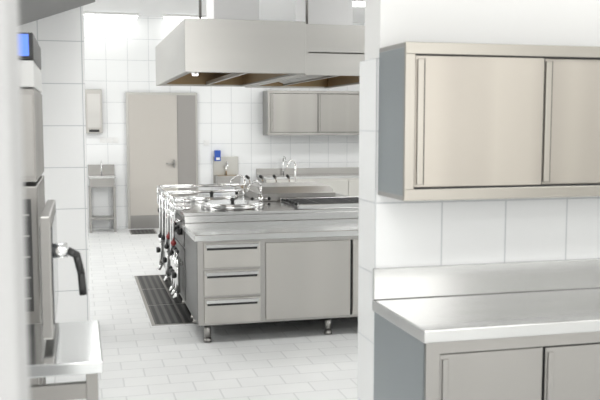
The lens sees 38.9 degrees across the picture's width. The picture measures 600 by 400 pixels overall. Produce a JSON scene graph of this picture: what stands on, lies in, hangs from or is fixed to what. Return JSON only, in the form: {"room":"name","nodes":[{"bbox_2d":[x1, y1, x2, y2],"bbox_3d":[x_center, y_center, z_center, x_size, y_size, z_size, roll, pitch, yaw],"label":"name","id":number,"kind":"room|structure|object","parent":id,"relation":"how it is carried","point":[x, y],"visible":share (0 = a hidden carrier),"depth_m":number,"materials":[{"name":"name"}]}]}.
{"room":"commercial kitchen","nodes":[
{"label":"commercial kitchen","id":0,"kind":"room"},
{"bbox_2d":[0,0,29,399],"bbox_3d":[-0.660,-0.073,0.911,0.679,3.460,0.200,-1,5,-14],"label":"wall","id":1,"kind":"structure","parent":0,"point":[14,347],"depth_m":0.92,"materials":[{"name":"grey paint"}]},
{"bbox_2d":[19,6,89,322],"bbox_3d":[-3.986,-0.581,6.499,4.550,3.460,0.250,-1,5,-14],"label":"wall","id":2,"kind":"structure","parent":0,"point":[60,36],"depth_m":6.92,"materials":[{"name":"tile"}]},
{"bbox_2d":[46,228,357,399],"bbox_3d":[0.050,1.267,5.936,12.400,0.120,17.600,-1,5,-14],"label":"floor","id":3,"kind":"structure","parent":0,"point":[286,360],"depth_m":6.49,"materials":[{"name":"tile"}]},
{"bbox_2d":[19,32,86,384],"bbox_3d":[-1.580,0.296,4.025,1.095,2.160,1.620,-1,5,-14],"label":"oven","id":4,"kind":"object","parent":3,"relation":"on","point":[43,251],"visible":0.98,"depth_m":3.99,"materials":[{"name":"metal"}]},
{"bbox_2d":[28,320,102,399],"bbox_3d":[-1.366,1.009,3.419,1.115,0.850,0.680,-1,5,-14],"label":"table","id":5,"kind":"object","parent":3,"relation":"on","point":[75,347],"visible":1,"depth_m":3.22,"materials":[{"name":"metal"}]},
{"bbox_2d":[88,161,116,232],"bbox_3d":[-3.182,-0.065,13.673,0.420,1.130,0.416,-1,5,-14],"label":"sink","id":6,"kind":"object","parent":3,"relation":"on","point":[101,175],"visible":1,"depth_m":13.54,"materials":[{"name":"metal"}]},
{"bbox_2d":[129,229,156,234],"bbox_3d":[-2.513,0.507,13.592,0.410,0.006,0.580,-1,5,-14],"label":"floor drain","id":7,"kind":"object","parent":3,"relation":"on","point":[141,231],"visible":1,"depth_m":13.60,"materials":[{"name":"metal"}]},
{"bbox_2d":[134,275,192,325],"bbox_3d":[-1.369,0.966,8.543,0.435,0.006,2.450,-1,5,-14],"label":"floor drain","id":8,"kind":"object","parent":3,"relation":"on","point":[161,307],"visible":0.74,"depth_m":8.23,"materials":[{"name":"metal"}]},
{"bbox_2d":[156,160,358,341],"bbox_3d":[-0.306,0.328,8.314,2.022,1.311,3.092,-1,5,-14],"label":"kitchen island","id":9,"kind":"object","parent":3,"relation":"on","point":[258,252],"visible":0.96,"depth_m":6.91,"materials":[{"name":"metal"}]},
{"bbox_2d":[256,156,358,195],"bbox_3d":[1.036,-0.175,14.610,3.500,1.180,0.710,-1,5,-14],"label":"countertop","id":10,"kind":"structure","parent":3,"relation":"on","point":[343,180],"depth_m":14.21,"materials":[{"name":"metal"}]},
{"bbox_2d":[372,258,599,399],"bbox_3d":[1.520,0.850,4.070,2.265,1.050,0.637,-1,5,-14],"label":"worktable","id":11,"kind":"object","parent":3,"relation":"on","point":[526,330],"visible":1,"depth_m":3.67,"materials":[{"name":"metal"}]},
{"bbox_2d":[83,16,364,229],"bbox_3d":[-2.128,-1.279,14.162,12.000,3.460,0.200,-1,5,-14],"label":"wall","id":12,"kind":"structure","parent":0,"point":[120,54],"depth_m":13.97,"materials":[{"name":"tile"}]},
{"bbox_2d":[85,89,102,132],"bbox_3d":[-3.315,-1.424,13.663,0.260,0.700,0.137,-1,5,-14],"label":"dispenser","id":13,"kind":"object","parent":12,"relation":"attached to","point":[93,97],"visible":0.99,"depth_m":13.60,"materials":[{"name":"metal"}]},
{"bbox_2d":[126,92,197,228],"bbox_3d":[-2.261,-0.648,14.013,1.160,2.230,0.126,-1,5,-14],"label":"door","id":14,"kind":"structure","parent":12,"relation":"in","point":[162,129],"depth_m":13.98,"materials":[{"name":"metal"}]},
{"bbox_2d":[213,150,240,183],"bbox_3d":[-1.214,-0.538,14.189,0.430,0.580,0.330,-1,5,-14],"label":"basin","id":15,"kind":"object","parent":12,"relation":"attached to","point":[224,168],"visible":0.89,"depth_m":14.29,"materials":[{"name":"metal"}]},
{"bbox_2d":[263,90,358,134],"bbox_3d":[0.620,-1.484,14.542,2.480,0.740,0.402,-1,5,-14],"label":"upper cabinet","id":16,"kind":"object","parent":12,"relation":"attached to","point":[284,112],"visible":0.58,"depth_m":14.24,"materials":[{"name":"metal"}]},
{"bbox_2d":[83,0,364,22],"bbox_3d":[0.050,-2.298,5.612,12.400,0.120,17.600,-1,5,-14],"label":"ceiling","id":17,"kind":"structure","parent":0,"point":[284,10],"depth_m":12.86,"materials":[{"name":"white paint"}]},
{"bbox_2d":[18,0,94,25],"bbox_3d":[-2.090,-1.586,5.640,1.438,1.300,1.400,-1,5,-14],"label":"hood","id":18,"kind":"object","parent":17,"relation":"attached to","point":[29,10],"visible":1,"depth_m":6.04,"materials":[{"name":"silver metal"}]},
{"bbox_2d":[83,0,364,20],"bbox_3d":[0.050,-2.255,6.217,10.560,0.075,15.820,-1,5,-14],"label":"fittings","id":19,"kind":"object","parent":17,"relation":"attached to","point":[357,3],"depth_m":13.38,"materials":[{"name":"white plastic"}]},
{"bbox_2d":[155,0,364,87],"bbox_3d":[-0.286,-1.806,8.204,1.980,1.326,2.680,-1,5,-14],"label":"exhaust hood","id":20,"kind":"object","parent":17,"relation":"hanging from","point":[322,48],"visible":0.93,"depth_m":7.03,"materials":[{"name":"metal"}]},
{"bbox_2d":[358,0,599,399],"bbox_3d":[3.304,-0.434,4.876,6.152,3.460,0.245,-1,5,-14],"label":"wall","id":21,"kind":"structure","parent":0,"point":[393,232],"depth_m":4.14,"materials":[{"name":"tile"}]},
{"bbox_2d":[378,42,599,200],"bbox_3d":[1.398,-0.374,4.081,2.040,0.685,0.339,-1,5,-14],"label":"upper cabinet","id":22,"kind":"object","parent":21,"relation":"attached to","point":[458,121],"visible":1,"depth_m":3.79,"materials":[{"name":"metal"}]}
]}

